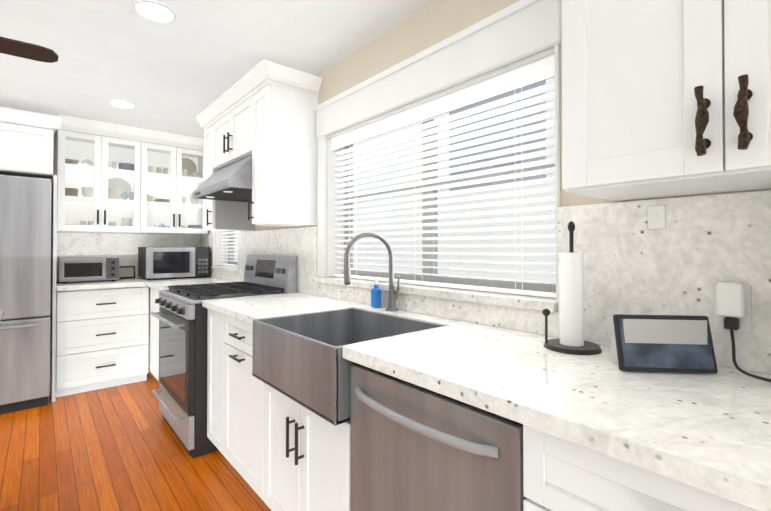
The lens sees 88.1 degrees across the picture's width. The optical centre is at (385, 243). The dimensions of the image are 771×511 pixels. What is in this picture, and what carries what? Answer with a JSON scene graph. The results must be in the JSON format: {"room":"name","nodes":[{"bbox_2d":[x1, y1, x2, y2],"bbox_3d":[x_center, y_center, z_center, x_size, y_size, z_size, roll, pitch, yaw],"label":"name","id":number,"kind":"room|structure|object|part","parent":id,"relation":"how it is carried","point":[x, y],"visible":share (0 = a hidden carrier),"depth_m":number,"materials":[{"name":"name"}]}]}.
{"room":"kitchen","nodes":[
{"label":"kitchen","id":0,"kind":"room"},
{"bbox_2d":[50,135,185,364],"bbox_3d":[-3.883,0.072,3.072,4.600,2.360,0.200,0,-1,-41],"label":"wall","id":1,"kind":"structure","parent":0,"point":[54,154],"depth_m":3.67,"materials":[{"name":"beige paint"}]},
{"bbox_2d":[56,114,207,234],"bbox_3d":[-2.443,-0.604,3.937,1.238,0.991,0.376,0,-1,-41],"label":"upper cabinet","id":2,"kind":"object","parent":1,"relation":"attached to","point":[114,178],"visible":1,"depth_m":3.84,"materials":[{"name":"white wood"}]},
{"bbox_2d":[0,367,271,510],"bbox_3d":[-1.380,1.284,0.155,5.000,0.120,7.870,0,-1,-41],"label":"floor","id":3,"kind":"structure","parent":0,"point":[119,448],"depth_m":2.27,"materials":[{"name":"brown wood"}]},
{"bbox_2d":[0,310,3,320],"bbox_3d":[-1.621,0.772,0.704,1.245,0.914,2.310,0,-1,-41],"label":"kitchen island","id":4,"kind":"object","parent":3,"relation":"on","point":[1,313],"visible":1,"depth_m":1.90,"materials":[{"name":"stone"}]},
{"bbox_2d":[0,175,50,413],"bbox_3d":[-3.124,0.373,3.059,0.840,1.758,0.787,0,-1,-41],"label":"fridge","id":5,"kind":"object","parent":3,"relation":"on","point":[25,249],"visible":1,"depth_m":2.99,"materials":[{"name":"metal"}]},
{"bbox_2d":[0,106,61,401],"bbox_3d":[-3.164,0.073,3.104,0.966,2.359,0.686,0,-1,-41],"label":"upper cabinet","id":6,"kind":"object","parent":3,"relation":"on","point":[26,142],"visible":1,"depth_m":3.11,"materials":[{"name":"white wood"}]},
{"bbox_2d":[55,286,148,396],"bbox_3d":[-2.578,0.820,3.622,0.647,0.874,0.654,0,-1,-41],"label":"base cabinet","id":7,"kind":"object","parent":3,"relation":"on","point":[102,338],"visible":1,"depth_m":3.39,"materials":[{"name":"white wood"}]},
{"bbox_2d":[56,278,143,290],"bbox_3d":[-2.593,0.362,3.605,0.600,0.038,0.667,0,-1,-41],"label":"countertop","id":8,"kind":"structure","parent":7,"relation":"on","point":[132,282],"depth_m":3.44,"materials":[{"name":"stone"}]},
{"bbox_2d":[58,255,118,283],"bbox_3d":[-2.691,0.226,3.618,0.430,0.232,0.367,0,-1,-41],"label":"toaster oven","id":9,"kind":"object","parent":8,"relation":"on","point":[82,268],"visible":1,"depth_m":3.49,"materials":[{"name":"metal"}]},
{"bbox_2d":[119,266,134,278],"bbox_3d":[-2.586,0.285,3.978,0.150,0.128,0.050,0,-1,-41],"label":"picture frame","id":10,"kind":"object","parent":8,"relation":"on","point":[126,272],"visible":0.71,"depth_m":3.97,"materials":[{"name":"black wood"}]},
{"bbox_2d":[150,255,296,457],"bbox_3d":[-1.150,0.667,2.795,0.758,1.165,0.770,0,-1,-41],"label":"range","id":11,"kind":"object","parent":3,"relation":"on","point":[182,317],"visible":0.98,"depth_m":2.50,"materials":[{"name":"silver metal"}]},
{"bbox_2d":[350,362,525,510],"bbox_3d":[0.282,0.797,1.211,0.650,0.870,0.595,0,-1,-41],"label":"dishwasher","id":12,"kind":"object","parent":3,"relation":"on","point":[413,447],"visible":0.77,"depth_m":1.01,"materials":[{"name":"metal"}]},
{"bbox_2d":[149,287,757,510],"bbox_3d":[-0.539,0.806,2.202,0.654,0.874,5.467,0,-1,-41],"label":"base cabinet","id":13,"kind":"object","parent":3,"relation":"on","point":[278,450],"visible":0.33,"depth_m":1.46,"materials":[{"name":"white wood"}]},
{"bbox_2d":[136,276,236,290],"bbox_3d":[-1.835,0.363,3.713,0.651,0.038,1.493,0,-1,-41],"label":"countertop","id":14,"kind":"structure","parent":13,"relation":"on","point":[159,284],"depth_m":3.64,"materials":[{"name":"stone"}]},
{"bbox_2d":[138,247,209,279],"bbox_3d":[-2.148,0.189,4.069,0.580,0.315,0.433,0,-1,-41],"label":"microwave","id":15,"kind":"object","parent":14,"relation":"on","point":[165,262],"visible":1,"depth_m":3.91,"materials":[{"name":"silver metal"}]},
{"bbox_2d":[202,292,770,510],"bbox_3d":[0.208,0.340,1.345,0.647,0.038,3.186,0,-1,-41],"label":"countertop","id":16,"kind":"structure","parent":13,"relation":"on","point":[709,433],"depth_m":0.85,"materials":[{"name":"stone"}]},
{"bbox_2d":[252,308,446,425],"bbox_3d":[-0.162,0.449,1.659,0.542,0.243,0.648,0,-1,-41],"label":"farmhouse sink","id":17,"kind":"object","parent":16,"relation":"in","point":[300,359],"visible":0.54,"depth_m":1.54,"materials":[{"name":"metal"}]},
{"bbox_2d":[344,232,399,311],"bbox_3d":[-0.056,0.133,1.903,0.255,0.385,0.153,0,-1,-41],"label":"faucet","id":18,"kind":"object","parent":16,"relation":"on","point":[392,295],"visible":0.98,"depth_m":1.92,"materials":[{"name":"silver metal"}]},
{"bbox_2d":[371,280,380,307],"bbox_3d":[-0.048,0.256,2.045,0.036,0.142,0.056,0,-1,-41],"label":"soap bottle","id":19,"kind":"object","parent":16,"relation":"on","point":[375,296],"visible":1,"depth_m":2.03,"materials":[{"name":"blue plastic"}]},
{"bbox_2d":[542,221,601,354],"bbox_3d":[0.573,0.125,1.226,0.164,0.390,0.164,0,-1,-41],"label":"paper towel holder","id":20,"kind":"object","parent":16,"relation":"on","point":[570,340],"visible":1,"depth_m":1.20,"materials":[{"name":"black"}]},
{"bbox_2d":[609,314,717,373],"bbox_3d":[0.696,0.249,1.021,0.224,0.137,0.102,0,-1,6],"label":"smart display","id":21,"kind":"object","parent":16,"relation":"on","point":[665,343],"visible":0.98,"depth_m":0.98,"materials":[{"name":"black"}]},
{"bbox_2d":[714,282,770,381],"bbox_3d":[0.885,0.206,0.949,0.103,0.218,0.176,0,-1,-41],"label":"plug adapter","id":22,"kind":"object","parent":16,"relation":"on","point":[733,306],"visible":0.98,"depth_m":0.99,"materials":[{"name":"white plastic"}]},
{"bbox_2d":[0,0,434,138],"bbox_3d":[-1.380,-1.196,0.179,5.000,0.120,7.870,0,-1,-41],"label":"ceiling","id":23,"kind":"structure","parent":0,"point":[186,66],"depth_m":2.27,"materials":[{"name":"paint"}]},
{"bbox_2d":[0,36,57,62],"bbox_3d":[-1.873,-0.881,1.315,1.229,0.486,1.270,0,-1,-41],"label":"ceiling fan","id":24,"kind":"object","parent":23,"relation":"hanging from","point":[17,48],"visible":1,"depth_m":1.63,"materials":[{"name":"black wood"}]},
{"bbox_2d":[109,100,135,108],"bbox_3d":[-2.077,-1.101,3.148,0.175,0.012,0.175,0,-1,-41],"label":"recessed light","id":25,"kind":"object","parent":23,"relation":"in","point":[122,104],"visible":1,"depth_m":3.15,"materials":[{"name":"white"}]},
{"bbox_2d":[134,0,175,22],"bbox_3d":[-1.105,-1.113,1.913,0.175,0.012,0.175,0,-1,-41],"label":"recessed light","id":26,"kind":"object","parent":23,"relation":"in","point":[154,11],"visible":1,"depth_m":1.91,"materials":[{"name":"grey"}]},
{"bbox_2d":[202,0,770,311],"bbox_3d":[0.439,0.059,1.733,0.200,2.360,7.870,0,-1,-41],"label":"wall","id":27,"kind":"structure","parent":0,"point":[431,24],"depth_m":1.92,"materials":[{"name":"beige paint"}]},
{"bbox_2d":[192,154,251,201],"bbox_3d":[-1.033,-0.465,2.905,0.501,0.246,0.768,0,-1,-41],"label":"range hood","id":28,"kind":"object","parent":27,"relation":"attached to","point":[231,182],"visible":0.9,"depth_m":2.67,"materials":[{"name":"metal"}]},
{"bbox_2d":[211,230,242,268],"bbox_3d":[-1.496,-0.325,3.931,0.208,1.098,0.868,0,-1,-41],"label":"window","id":29,"kind":"structure","parent":27,"relation":"in","point":[216,248],"depth_m":4.15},
{"bbox_2d":[220,231,237,266],"bbox_3d":[-1.504,-0.219,3.923,0.079,0.875,0.648,0,-1,-41],"label":"window blinds","id":30,"kind":"object","parent":29,"relation":"attached to","point":[227,240],"visible":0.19,"depth_m":4.01,"materials":[{"name":"white plastic"}]},
{"bbox_3d":[-1.436,-0.216,3.982,0.040,0.881,0.655,0,-1,-41],"label":"window sash frame","id":31,"kind":"part","parent":29,"relation":"part of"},
{"bbox_2d":[200,107,254,230],"bbox_3d":[-1.305,-0.588,3.340,0.347,0.947,0.238,0,-1,-41],"label":"upper cabinet","id":32,"kind":"object","parent":27,"relation":"attached to","point":[218,215],"depth_m":3.23,"materials":[{"name":"white wood"}]},
{"bbox_2d":[212,79,247,170],"bbox_3d":[-0.975,-0.827,2.959,0.347,0.475,0.770,0,-1,-41],"label":"upper cabinet","id":33,"kind":"object","parent":27,"relation":"attached to","point":[230,113],"depth_m":2.82,"materials":[{"name":"white wood"}]},
{"bbox_2d":[248,59,319,226],"bbox_3d":[-0.646,-0.595,2.575,0.347,0.947,0.238,0,-1,-41],"label":"upper cabinet","id":34,"kind":"object","parent":27,"relation":"attached to","point":[263,112],"depth_m":2.48,"materials":[{"name":"white wood"}]},
{"bbox_2d":[56,190,770,373],"bbox_3d":[-0.734,0.103,2.041,1.374,0.447,5.468,0,-1,-41],"label":"backsplash","id":35,"kind":"structure","parent":27,"relation":"attached to","point":[690,255],"depth_m":1.22,"materials":[{"name":"white stone"}]},
{"bbox_2d":[647,205,665,229],"bbox_3d":[0.779,-0.077,1.147,0.008,0.070,0.045,0,-1,-41],"label":"switch plate","id":36,"kind":"object","parent":35,"relation":"attached to","point":[656,216],"visible":1,"depth_m":1.15,"materials":[{"name":"white plastic"}]},
{"bbox_2d":[314,0,560,299],"bbox_3d":[0.142,-0.343,2.029,0.208,1.098,1.608,0,-1,-41],"label":"window","id":37,"kind":"structure","parent":27,"relation":"in","point":[518,30],"depth_m":1.86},
{"bbox_2d":[331,55,555,297],"bbox_3d":[0.159,-0.237,1.993,0.079,0.875,1.463,0,-1,-41],"label":"window blinds","id":38,"kind":"object","parent":37,"relation":"attached to","point":[532,73],"visible":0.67,"depth_m":1.78,"materials":[{"name":"white plastic"}]},
{"bbox_3d":[0.226,-0.235,2.051,0.040,0.881,1.470,0,-1,-41],"label":"window sash frame","id":39,"kind":"part","parent":37,"relation":"part of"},
{"bbox_2d":[561,0,770,200],"bbox_3d":[0.818,-0.632,0.877,0.348,0.991,0.712,0,-1,-41],"label":"upper cabinet","id":40,"kind":"object","parent":27,"relation":"attached to","point":[665,98],"visible":1,"depth_m":0.85,"materials":[{"name":"white wood"}]},
{"label":"outside","id":41,"kind":"structure","parent":0,"visible":0},
{"bbox_2d":[235,77,555,281],"bbox_3d":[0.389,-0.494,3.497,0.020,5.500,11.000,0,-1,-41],"label":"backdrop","id":42,"kind":"structure","parent":41,"point":[502,257],"depth_m":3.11,"materials":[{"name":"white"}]}
]}

